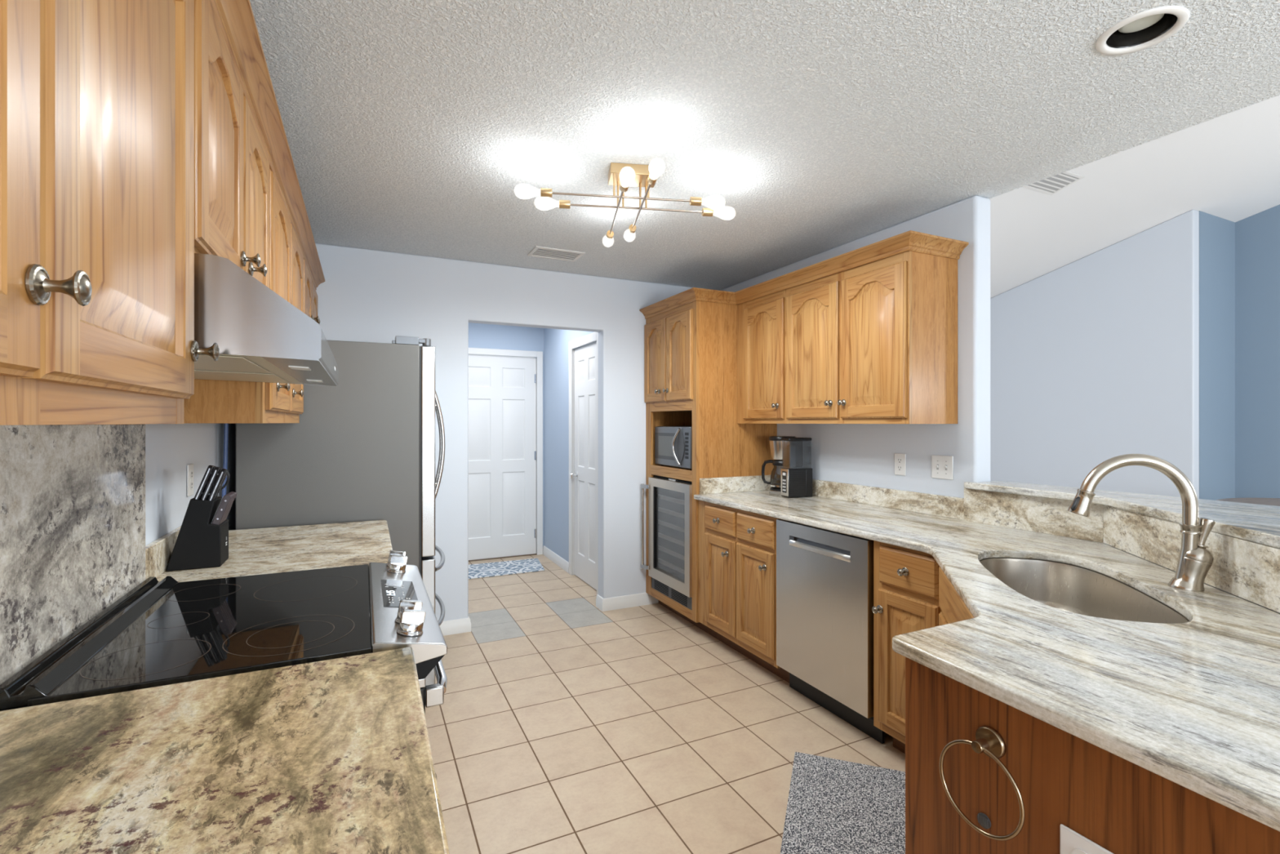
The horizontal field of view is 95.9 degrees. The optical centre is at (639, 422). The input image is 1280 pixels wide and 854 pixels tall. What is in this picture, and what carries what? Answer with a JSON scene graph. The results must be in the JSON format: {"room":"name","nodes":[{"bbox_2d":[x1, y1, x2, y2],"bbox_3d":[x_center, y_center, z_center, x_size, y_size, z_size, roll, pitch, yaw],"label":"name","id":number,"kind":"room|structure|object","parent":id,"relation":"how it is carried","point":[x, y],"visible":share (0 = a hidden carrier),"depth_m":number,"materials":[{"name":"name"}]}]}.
{"room":"kitchen","nodes":[
{"label":"kitchen","id":0,"kind":"room"},
{"bbox_2d":[145,423,235,545],"bbox_3d":[-0.709,0.154,0.010,0.120,2.440,7.430,0,0,-26],"label":"wall","id":1,"kind":"structure","parent":0,"point":[169,447],"depth_m":1.97,"materials":[{"name":"white paint"}]},
{"bbox_2d":[0,423,145,683],"bbox_3d":[-1.213,0.231,1.228,0.020,0.456,0.869,0,0,-26],"label":"backsplash slab","id":2,"kind":"structure","parent":1,"relation":"attached to","point":[73,496],"depth_m":1.17,"materials":[{"name":"stone"}]},
{"bbox_2d":[0,0,220,425],"bbox_3d":[-0.603,-0.392,0.354,0.365,0.788,1.160,0,0,-26],"label":"upper cabinet","id":3,"kind":"object","parent":1,"relation":"attached to","point":[97,96],"visible":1,"depth_m":0.59,"materials":[{"name":"brown wood"}]},
{"bbox_2d":[210,0,324,289],"bbox_3d":[-1.014,-0.816,1.573,0.055,0.068,4.112,0,0,-26],"label":"crown molding","id":4,"kind":"structure","parent":3,"relation":"attached to","point":[236,20],"depth_m":1.50,"materials":[{"name":"brown wood"}]},
{"bbox_2d":[145,525,181,578],"bbox_3d":[-1.599,0.409,2.035,0.020,0.102,0.917,0,0,-26],"label":"backsplash","id":5,"kind":"structure","parent":1,"relation":"attached to","point":[158,553],"depth_m":1.74,"materials":[{"name":"beige stone"}]},
{"bbox_2d":[186,463,193,496],"bbox_3d":[-1.642,0.209,2.107,0.008,0.115,0.070,0,0,-26],"label":"outlet","id":6,"kind":"object","parent":1,"relation":"attached to","point":[189,467],"visible":1,"depth_m":2.09,"materials":[{"name":"white plastic"}]},
{"bbox_2d":[190,469,193,479],"bbox_3d":[-1.639,0.189,2.109,0.002,0.033,0.033,0,0,-26],"label":"receptacle","id":7,"kind":"object","parent":6,"relation":"attached to","point":[191,470],"depth_m":2.11,"materials":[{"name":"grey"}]},
{"bbox_2d":[190,480,193,489],"bbox_3d":[-1.639,0.229,2.109,0.002,0.033,0.033,0,0,-26],"label":"receptacle","id":8,"kind":"object","parent":6,"relation":"attached to","point":[191,482],"depth_m":2.11,"materials":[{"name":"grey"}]},
{"bbox_2d":[194,0,269,288],"bbox_3d":[-1.028,-0.533,1.241,0.365,0.505,0.805,0,0,-26],"label":"upper cabinet","id":9,"kind":"object","parent":1,"relation":"attached to","point":[232,162],"visible":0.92,"depth_m":1.13,"materials":[{"name":"brown wood"}]},
{"bbox_2d":[183,168,303,423],"bbox_3d":[-1.428,-0.392,2.076,0.365,0.788,1.045,0,0,-26],"label":"upper cabinet","id":10,"kind":"object","parent":1,"relation":"attached to","point":[213,401],"visible":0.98,"depth_m":1.73,"materials":[{"name":"brown wood"}]},
{"bbox_2d":[194,253,338,386],"bbox_3d":[-0.965,-0.194,1.273,0.504,0.168,0.794,0,0,-26],"label":"range hood","id":11,"kind":"object","parent":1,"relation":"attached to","point":[260,335],"visible":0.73,"depth_m":0.99,"materials":[{"name":"silver metal"}]},
{"bbox_2d":[303,259,319,324],"bbox_3d":[-1.848,-0.624,2.953,0.365,0.325,0.897,0,0,-26],"label":"door","id":12,"kind":"structure","parent":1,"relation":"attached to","point":[310,295],"depth_m":2.89,"materials":[{"name":"brown wood"}]},
{"bbox_2d":[222,423,228,497],"bbox_3d":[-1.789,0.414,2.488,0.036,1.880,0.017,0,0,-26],"label":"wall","id":13,"kind":"structure","parent":0,"point":[226,425],"depth_m":2.48,"materials":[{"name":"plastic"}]},
{"bbox_2d":[315,243,692,621],"bbox_3d":[-0.763,0.154,4.039,3.265,2.440,0.115,0,0,-26],"label":"wall","id":14,"kind":"structure","parent":0,"point":[365,295],"depth_m":3.82,"materials":[{"name":"white paint"}]},
{"bbox_2d":[440,617,471,635],"bbox_3d":[-1.308,1.329,3.770,0.378,0.090,0.130,0,0,-26],"label":"baseboard","id":15,"kind":"structure","parent":14,"relation":"attached to","point":[464,624],"depth_m":3.75,"materials":[{"name":"white paint"}]},
{"bbox_2d":[595,592,658,611],"bbox_3d":[-0.088,1.329,4.355,0.475,0.090,0.130,0,0,-26],"label":"baseboard","id":16,"kind":"structure","parent":14,"relation":"attached to","point":[642,598],"depth_m":4.28,"materials":[{"name":"white paint"}]},
{"bbox_2d":[468,322,543,546],"bbox_3d":[-1.656,0.154,5.782,1.610,2.440,0.120,0,0,-26],"label":"wall","id":17,"kind":"structure","parent":0,"point":[481,335],"depth_m":5.87,"materials":[{"name":"blue paint"}]},
{"bbox_2d":[468,354,536,559],"bbox_3d":[-1.448,0.344,5.841,0.827,2.035,0.047,0,0,-26],"label":"door","id":18,"kind":"structure","parent":17,"relation":"in","point":[502,390],"depth_m":5.85,"materials":[{"name":"white paint"}]},
{"bbox_2d":[468,553,536,561],"bbox_3d":[-1.465,1.367,5.864,0.825,0.011,0.098,0,0,-26],"label":"threshold","id":19,"kind":"object","parent":17,"relation":"attached to","point":[531,553],"depth_m":5.84,"materials":[{"name":"brown"}]},
{"bbox_2d":[468,347,542,555],"bbox_3d":[-1.452,0.317,5.832,0.946,2.114,0.066,0,0,-26],"label":"trim","id":20,"kind":"structure","parent":17,"relation":"attached to","point":[538,354],"depth_m":5.99,"materials":[{"name":"white paint"}]},
{"bbox_2d":[543,328,596,562],"bbox_3d":[-0.556,0.154,5.222,0.110,2.440,1.840,0,0,-26],"label":"wall","id":21,"kind":"structure","parent":0,"point":[556,341],"depth_m":5.62,"materials":[{"name":"blue paint"}]},
{"bbox_2d":[542,545,568,573],"bbox_3d":[-0.828,1.329,5.646,0.015,0.090,0.839,0,0,-26],"label":"baseboard","id":22,"kind":"structure","parent":21,"relation":"attached to","point":[562,563],"depth_m":5.59,"materials":[{"name":"white paint"}]},
{"bbox_2d":[569,342,596,590],"bbox_3d":[-0.469,0.353,4.908,0.098,2.025,0.622,0,0,-26],"label":"door","id":23,"kind":"structure","parent":21,"relation":"in","point":[585,357],"depth_m":4.91,"materials":[{"name":"white paint"}]},
{"bbox_2d":[568,332,598,594],"bbox_3d":[-0.454,0.320,4.922,0.066,2.109,0.772,0,0,-26],"label":"trim","id":24,"kind":"structure","parent":21,"relation":"attached to","point":[592,337],"depth_m":5.19,"materials":[{"name":"white paint"}]},
{"bbox_2d":[425,554,905,853],"bbox_3d":[2.642,1.414,2.818,8.800,0.080,9.600,0,0,-26],"label":"floor","id":25,"kind":"structure","parent":0,"point":[564,724],"depth_m":2.53,"materials":[{"name":"tile"}]},
{"bbox_2d":[0,550,447,714],"bbox_3d":[-0.894,0.878,1.429,0.719,0.933,0.767,0,0,-26],"label":"range","id":26,"kind":"object","parent":25,"relation":"on","point":[167,631],"visible":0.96,"depth_m":1.26,"materials":[{"name":"black glass"}]},
{"bbox_2d":[27,564,371,706],"bbox_3d":[-0.943,0.465,1.406,0.514,0.018,0.767,0,0,-26],"label":"cooktop","id":27,"kind":"object","parent":26,"relation":"in","point":[187,631],"depth_m":1.25,"materials":[{"name":"black glass"}]},
{"bbox_2d":[235,335,444,685],"bbox_3d":[-1.538,0.476,3.107,0.921,1.796,0.862,0,0,-26],"label":"refrigerator","id":28,"kind":"object","parent":25,"relation":"on","point":[362,448],"visible":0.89,"depth_m":2.73,"materials":[{"name":"grey metal"}]},
{"bbox_2d":[468,558,544,578],"bbox_3d":[-1.321,1.369,5.418,0.857,0.010,0.505,0,0,-26],"label":"door mat","id":29,"kind":"object","parent":25,"relation":"on","point":[523,566],"visible":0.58,"depth_m":5.39,"materials":[{"name":"blue fabric"}]},
{"bbox_2d":[644,300,777,634],"bbox_3d":[0.471,0.294,4.159,0.701,2.160,0.732,0,0,-26],"label":"pantry cabinet","id":30,"kind":"object","parent":25,"relation":"on","point":[691,348],"visible":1,"depth_m":3.82,"materials":[{"name":"brown wood"}]},
{"bbox_2d":[640,475,692,610],"bbox_3d":[0.424,0.820,4.149,0.620,0.852,0.652,0,0,-26],"label":"wine cooler","id":31,"kind":"object","parent":30,"relation":"on","point":[669,566],"visible":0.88,"depth_m":4.01,"materials":[{"name":"silver metal"}]},
{"bbox_2d":[651,577,692,610],"bbox_3d":[0.223,1.183,4.022,0.020,0.090,0.596,0,0,-26],"label":"grille","id":32,"kind":"object","parent":31,"relation":"attached to","point":[675,595],"depth_m":3.99,"materials":[{"name":"grey plastic"}]},
{"bbox_2d":[653,464,692,470],"bbox_3d":[0.498,0.334,4.172,0.616,0.030,0.696,0,0,-26],"label":"shelf","id":33,"kind":"object","parent":30,"relation":"attached to","point":[656,467],"depth_m":4.11,"materials":[{"name":"brown wood"}]},
{"bbox_2d":[654,426,692,468],"bbox_3d":[0.369,0.172,4.135,0.397,0.292,0.520,0,0,-26],"label":"microwave","id":34,"kind":"object","parent":30,"relation":"on","point":[673,444],"visible":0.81,"depth_m":4.01,"materials":[{"name":"silver plastic"}]},
{"bbox_2d":[697,499,789,682],"bbox_3d":[0.805,0.932,3.472,0.691,0.883,0.790,0,0,-26],"label":"base cabinet","id":35,"kind":"object","parent":25,"relation":"on","point":[737,548],"visible":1,"depth_m":3.28,"materials":[{"name":"brown wood"}]},
{"bbox_2d":[693,475,1279,831],"bbox_3d":[0.873,0.399,2.291,1.592,0.182,2.978,0,0,-26],"label":"countertop","id":36,"kind":"structure","parent":35,"relation":"on","point":[1194,704],"depth_m":1.26,"materials":[{"name":"stone"}]},
{"bbox_2d":[768,435,812,497],"bbox_3d":[0.938,0.273,3.648,0.203,0.373,0.251,0,0,-20],"label":"coffee maker","id":37,"kind":"object","parent":36,"relation":"on","point":[796,479],"visible":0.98,"depth_m":3.56,"materials":[{"name":"black plastic"}]},
{"bbox_2d":[761,459,782,488],"bbox_3d":[0.898,0.327,3.704,0.161,0.182,0.207,0,0,-20],"label":"carafe","id":38,"kind":"object","parent":37,"relation":"on","point":[775,476],"visible":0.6,"depth_m":3.65,"materials":[{"name":"clear glass"}]},
{"bbox_2d":[768,440,795,459],"bbox_3d":[0.909,0.173,3.681,0.166,0.117,0.166,0,0,-20],"label":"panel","id":39,"kind":"object","parent":37,"relation":"on","point":[777,447],"depth_m":3.62,"materials":[{"name":"silver metal"}]},
{"bbox_2d":[979,557,1189,623],"bbox_3d":[1.261,0.587,1.708,0.420,0.190,0.811,0,0,17],"label":"sink","id":40,"kind":"object","parent":36,"relation":"in","point":[1066,587],"visible":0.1,"depth_m":1.95,"materials":[{"name":"silver metal"}]},
{"bbox_2d":[1067,453,1215,591],"bbox_3d":[1.420,0.279,1.641,0.339,0.380,0.075,0,0,19],"label":"faucet","id":41,"kind":"object","parent":36,"relation":"on","point":[1195,561],"visible":1,"depth_m":1.60,"materials":[{"name":"silver metal"}]},
{"bbox_2d":[776,519,884,743],"bbox_3d":[1.096,0.936,2.826,0.611,0.876,0.596,0,0,-26],"label":"dishwasher","id":42,"kind":"object","parent":25,"relation":"on","point":[824,578],"visible":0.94,"depth_m":2.65,"materials":[{"name":"silver metal"}]},
{"bbox_2d":[780,751,905,853],"bbox_3d":[0.738,1.367,1.910,0.500,0.013,0.840,0,0,19],"label":"kitchen mat","id":43,"kind":"object","parent":25,"relation":"on","point":[834,806],"visible":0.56,"depth_m":2.03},
{"bbox_2d":[871,540,942,753],"bbox_3d":[1.314,0.932,2.409,0.691,0.883,0.316,0,0,-26],"label":"base cabinet","id":44,"kind":"object","parent":25,"relation":"on","point":[906,580],"visible":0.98,"depth_m":2.31,"materials":[{"name":"brown wood"}]},
{"bbox_2d":[938,566,973,625],"bbox_3d":[1.192,0.932,1.676,0.554,0.883,0.829,0,0,19],"label":"base cabinet","id":45,"kind":"object","parent":25,"relation":"on","point":[953,609],"visible":0.02,"depth_m":1.88,"materials":[{"name":"brown wood"}]},
{"bbox_2d":[905,657,1279,853],"bbox_3d":[0.828,0.932,1.026,0.310,0.883,0.694,0,0,-26],"label":"base cabinet","id":46,"kind":"object","parent":25,"relation":"on","point":[1117,804],"visible":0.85,"depth_m":0.99,"materials":[{"name":"brown wood"}]},
{"bbox_2d":[938,724,1024,840],"bbox_3d":[0.623,0.646,1.043,0.044,0.182,0.158,0,0,-26],"label":"towel ring","id":47,"kind":"object","parent":46,"relation":"attached to","point":[988,741],"visible":1,"depth_m":1.03,"materials":[{"name":"brushed nickel"}]},
{"bbox_2d":[977,812,991,828],"bbox_3d":[0.635,0.735,1.065,0.004,0.025,0.025,0,0,-26],"label":"disc","id":48,"kind":"object","parent":46,"relation":"attached to","point":[984,820],"visible":1,"depth_m":1.06,"materials":[{"name":"grey plastic"}]},
{"bbox_2d":[1059,823,1113,853],"bbox_3d":[0.724,0.715,0.874,0.008,0.115,0.162,0,0,-26],"label":"outlet","id":49,"kind":"object","parent":46,"relation":"attached to","point":[1071,842],"visible":1,"depth_m":0.92,"materials":[{"name":"white plastic"}]},
{"bbox_2d":[1071,848,1086,853],"bbox_3d":[0.702,0.695,0.914,0.002,0.033,0.033,0,0,-26],"label":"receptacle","id":50,"kind":"object","parent":49,"relation":"attached to","point":[1073,851],"depth_m":0.92,"materials":[{"name":"white plastic"}]},
{"bbox_2d":[1216,497,1279,506],"bbox_3d":[3.858,0.922,3.102,1.100,0.896,1.100,0,0,-26],"label":"round table","id":51,"kind":"object","parent":25,"relation":"on","point":[1268,501],"visible":0.25,"depth_m":3.49,"materials":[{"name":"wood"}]},
{"bbox_3d":[-0.417,0.933,0.335,0.681,0.883,1.565,0,0,-26],"label":"base cabinet","id":52,"kind":"object","parent":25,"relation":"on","visible":0},
{"bbox_2d":[0,647,449,853],"bbox_3d":[-0.428,0.424,0.336,0.665,0.132,1.576,0,0,-26],"label":"countertop","id":53,"kind":"structure","parent":52,"relation":"on","point":[332,756],"depth_m":0.76,"materials":[{"name":"beige stone"}]},
{"bbox_3d":[-1.300,0.933,2.177,0.681,0.883,0.905,0,0,-26],"label":"base cabinet","id":54,"kind":"object","parent":25,"relation":"on","visible":0},
{"bbox_2d":[145,520,392,582],"bbox_3d":[-1.305,0.424,2.175,0.673,0.132,0.919,0,0,-26],"label":"countertop","id":55,"kind":"structure","parent":54,"relation":"on","point":[256,551],"depth_m":2.03,"materials":[{"name":"beige stone"}]},
{"bbox_2d":[165,496,228,571],"bbox_3d":[-1.426,0.349,1.864,0.140,0.220,0.124,0,0,-26],"label":"knife block","id":56,"kind":"object","parent":55,"relation":"on","point":[200,543],"visible":0.84,"depth_m":1.82,"materials":[{"name":"black wood"}]},
{"bbox_2d":[194,465,214,499],"bbox_3d":[-1.391,0.215,1.831,0.064,0.159,0.024,0,0,-26],"label":"kitchen knife","id":57,"kind":"object","parent":56,"relation":"in","point":[210,468],"visible":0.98,"depth_m":1.82,"materials":[{"name":"black"}]},
{"bbox_2d":[200,466,221,499],"bbox_3d":[-1.376,0.220,1.838,0.063,0.156,0.024,0,0,-26],"label":"kitchen knife","id":58,"kind":"object","parent":56,"relation":"in","point":[216,470],"visible":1,"depth_m":1.83,"materials":[{"name":"black"}]},
{"bbox_2d":[208,468,226,500],"bbox_3d":[-1.360,0.224,1.846,0.062,0.153,0.024,0,0,-26],"label":"kitchen knife","id":59,"kind":"object","parent":56,"relation":"in","point":[223,472],"visible":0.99,"depth_m":1.84,"materials":[{"name":"black"}]},
{"bbox_2d":[211,493,231,524],"bbox_3d":[-1.348,0.305,1.845,0.071,0.150,0.013,0,0,-26],"label":"steak knife","id":60,"kind":"object","parent":56,"relation":"in","point":[226,499],"visible":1,"depth_m":1.84,"materials":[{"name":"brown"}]},
{"bbox_2d":[214,470,228,499],"bbox_3d":[-1.378,0.227,1.879,0.060,0.147,0.024,0,0,-26],"label":"kitchen knife","id":61,"kind":"object","parent":56,"relation":"in","point":[224,479],"visible":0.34,"depth_m":1.88,"materials":[{"name":"black"}]},
{"bbox_2d":[220,472,230,489],"bbox_3d":[-1.410,0.223,1.910,0.085,0.146,0.007,0,0,-26],"label":"scissors","id":62,"kind":"object","parent":56,"relation":"in","point":[228,474],"visible":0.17,"depth_m":1.92,"materials":[{"name":"black plastic"}]},
{"bbox_2d":[220,493,233,524],"bbox_3d":[-1.357,0.305,1.863,0.071,0.150,0.013,0,0,-26],"label":"steak knife","id":63,"kind":"object","parent":56,"relation":"in","point":[228,493],"visible":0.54,"depth_m":1.87,"materials":[{"name":"grey"}]},
{"bbox_2d":[222,493,234,522],"bbox_3d":[-1.365,0.305,1.881,0.071,0.150,0.013,0,0,-26],"label":"steak knife","id":64,"kind":"object","parent":56,"relation":"in","point":[229,493],"visible":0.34,"depth_m":1.89,"materials":[{"name":"grey"}]},
{"bbox_2d":[223,492,235,521],"bbox_3d":[-1.374,0.305,1.899,0.071,0.150,0.013,0,0,-26],"label":"steak knife","id":65,"kind":"object","parent":56,"relation":"in","point":[229,492],"visible":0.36,"depth_m":1.91,"materials":[{"name":"grey"}]},
{"bbox_2d":[224,491,236,520],"bbox_3d":[-1.383,0.305,1.917,0.071,0.150,0.013,0,0,-26],"label":"steak knife","id":66,"kind":"object","parent":56,"relation":"in","point":[231,491],"visible":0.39,"depth_m":1.92,"materials":[{"name":"grey"}]},
{"bbox_2d":[249,0,1279,290],"bbox_3d":[0.716,-1.116,0.692,3.490,0.100,7.430,0,0,-26],"label":"ceiling","id":67,"kind":"structure","parent":0,"point":[411,126],"depth_m":1.95,"materials":[{"name":"white paint"}]},
{"bbox_2d":[527,245,585,262],"bbox_3d":[-0.531,-1.063,3.643,0.315,0.006,0.215,0,0,-26],"label":"ceiling vent","id":68,"kind":"object","parent":67,"relation":"in","point":[538,251],"visible":1,"depth_m":3.64,"materials":[{"name":"white metal"}]},
{"bbox_2d":[514,157,735,247],"bbox_3d":[-0.031,-0.974,2.454,0.717,0.182,0.731,0,0,28],"label":"ceiling light","id":69,"kind":"object","parent":67,"relation":"attached to","point":[624,175],"visible":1,"depth_m":2.40,"materials":[{"name":"gold metal"}]},
{"bbox_2d":[514,183,551,199],"bbox_3d":[-0.428,-0.926,2.319,0.150,0.060,0.080,0,0,-26],"label":"bulb","id":70,"kind":"object","parent":69,"relation":"attached to","point":[545,193],"depth_m":2.31,"materials":[{"name":"white glass"}]},
{"bbox_2d":[533,195,570,210],"bbox_3d":[-0.371,-0.926,2.443,0.150,0.060,0.080,0,0,-26],"label":"bulb","id":71,"kind":"object","parent":69,"relation":"attached to","point":[565,204],"depth_m":2.44,"materials":[{"name":"white glass"}]},
{"bbox_2d":[602,230,613,247],"bbox_3d":[-0.152,-0.913,2.861,0.080,0.060,0.150,0,0,-26],"label":"bulb","id":72,"kind":"object","parent":69,"relation":"attached to","point":[609,236],"depth_m":2.88,"materials":[{"name":"white glass"}]},
{"bbox_2d":[619,166,635,191],"bbox_3d":[-0.055,-0.913,2.171,0.080,0.060,0.150,0,0,-26],"label":"bulb","id":73,"kind":"object","parent":69,"relation":"attached to","point":[627,174],"depth_m":2.16,"materials":[{"name":"white glass"}]},
{"bbox_2d":[623,224,635,242],"bbox_3d":[-0.042,-0.913,2.776,0.080,0.060,0.150,0,0,-26],"label":"bulb","id":74,"kind":"object","parent":69,"relation":"attached to","point":[631,230],"depth_m":2.80,"materials":[{"name":"white glass"}]},
{"bbox_2d":[647,157,665,184],"bbox_3d":[0.052,-0.913,2.101,0.080,0.060,0.150,0,0,-26],"label":"bulb","id":75,"kind":"object","parent":69,"relation":"attached to","point":[656,167],"depth_m":2.09,"materials":[{"name":"white glass"}]},
{"bbox_2d":[689,195,725,209],"bbox_3d":[0.284,-0.926,2.419,0.150,0.060,0.080,0,0,-26],"label":"bulb","id":76,"kind":"object","parent":69,"relation":"attached to","point":[694,201],"depth_m":2.42,"materials":[{"name":"white glass"}]},
{"bbox_2d":[701,205,735,220],"bbox_3d":[0.348,-0.926,2.544,0.150,0.060,0.080,0,0,-26],"label":"bulb","id":77,"kind":"object","parent":69,"relation":"attached to","point":[705,211],"depth_m":2.55,"materials":[{"name":"white glass"}]},
{"bbox_2d":[1095,5,1190,55],"bbox_3d":[1.365,-1.111,1.572,0.194,0.105,0.194,0,0,-26],"label":"recessed light","id":78,"kind":"object","parent":67,"relation":"in","point":[1139,28],"visible":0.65,"depth_m":1.59,"materials":[{"name":"white paint"}]},
{"bbox_2d":[720,195,990,497],"bbox_3d":[1.151,0.154,3.691,0.115,2.440,2.168,0,0,-26],"label":"wall","id":79,"kind":"structure","parent":0,"point":[859,454],"depth_m":2.83,"materials":[{"name":"white paint"}]},
{"bbox_2d":[737,250,957,423],"bbox_3d":[1.062,-0.390,3.290,0.387,0.792,1.340,0,0,-26],"label":"upper cabinet","id":80,"kind":"object","parent":79,"relation":"attached to","point":[875,342],"visible":1,"depth_m":2.88,"materials":[{"name":"brown wood"}]},
{"bbox_2d":[639,230,968,319],"bbox_3d":[0.694,-0.816,3.462,0.394,0.068,2.236,0,0,-40],"label":"crown molding","id":81,"kind":"structure","parent":80,"relation":"attached to","point":[913,241],"depth_m":3.05,"materials":[{"name":"brown wood"}]},
{"bbox_2d":[812,479,964,519],"bbox_3d":[1.242,0.409,3.340,0.020,0.102,1.370,0,0,-26],"label":"backsplash","id":82,"kind":"structure","parent":79,"relation":"attached to","point":[952,507],"depth_m":3.08,"materials":[{"name":"stone"}]},
{"bbox_2d":[894,453,906,475],"bbox_3d":[1.382,0.222,3.064,0.008,0.115,0.070,0,0,-26],"label":"outlet","id":83,"kind":"object","parent":79,"relation":"attached to","point":[900,459],"visible":1,"depth_m":3.06,"materials":[{"name":"white plastic"}]},
{"bbox_2d":[897,465,902,471],"bbox_3d":[1.379,0.242,3.063,0.002,0.033,0.033,0,0,-26],"label":"receptacle","id":84,"kind":"object","parent":83,"relation":"attached to","point":[899,467],"depth_m":3.06,"materials":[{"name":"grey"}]},
{"bbox_2d":[897,457,902,463],"bbox_3d":[1.379,0.202,3.063,0.002,0.033,0.033,0,0,-26],"label":"receptacle","id":85,"kind":"object","parent":83,"relation":"attached to","point":[900,460],"depth_m":3.06,"materials":[{"name":"grey plastic"}]},
{"bbox_2d":[931,454,953,479],"bbox_3d":[1.486,0.220,2.840,0.014,0.115,0.116,0,0,-26],"label":"light switch","id":86,"kind":"object","parent":79,"relation":"attached to","point":[942,466],"visible":1,"depth_m":2.84,"materials":[{"name":"white plastic"}]},
{"bbox_2d":[990,209,1199,498],"bbox_3d":[3.651,-0.169,6.380,0.100,3.086,3.848,0,0,-26],"label":"wall","id":87,"kind":"structure","parent":0,"point":[1095,357],"depth_m":5.18,"materials":[{"name":"white paint"}]},
{"bbox_2d":[989,95,1279,297],"bbox_3d":[3.727,-1.977,3.283,4.240,2.339,9.500,0,0,-26],"label":"ceiling","id":88,"kind":"structure","parent":0,"point":[1227,166],"depth_m":4.33,"materials":[{"name":"white paint"}]},
{"bbox_2d":[1023,171,1084,195],"bbox_3d":[2.879,-1.680,4.023,0.360,0.055,0.215,0,0,-26],"label":"ceiling vent","id":89,"kind":"object","parent":88,"relation":"in","point":[1051,185],"visible":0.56,"depth_m":4.04,"materials":[{"name":"white metal"}]},
{"bbox_2d":[1103,542,1279,613],"bbox_3d":[1.697,0.841,1.803,0.386,1.066,1.857,0,0,4],"label":"wall","id":90,"kind":"structure","parent":0,"point":[1104,543],"depth_m":1.62,"materials":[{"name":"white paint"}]},
{"bbox_2d":[964,480,1279,548],"bbox_3d":[1.795,0.292,1.749,0.661,0.030,1.990,0,0,3],"label":"bar","id":91,"kind":"object","parent":90,"relation":"on","point":[1254,522],"visible":1,"depth_m":1.90,"materials":[{"name":"stone"}]},
{"bbox_2d":[1199,210,1235,500],"bbox_3d":[4.795,-0.170,4.849,0.640,3.088,0.098,0,0,-26],"label":"wall","id":92,"kind":"structure","parent":0,"point":[1216,234],"depth_m":4.79,"materials":[{"name":"blue paint"}]},
{"bbox_2d":[1235,204,1279,497],"bbox_3d":[5.412,-0.329,4.395,0.100,3.407,1.450,0,0,-26],"label":"wall","id":93,"kind":"structure","parent":0,"point":[1257,236],"depth_m":4.82,"materials":[{"name":"blue paint"}]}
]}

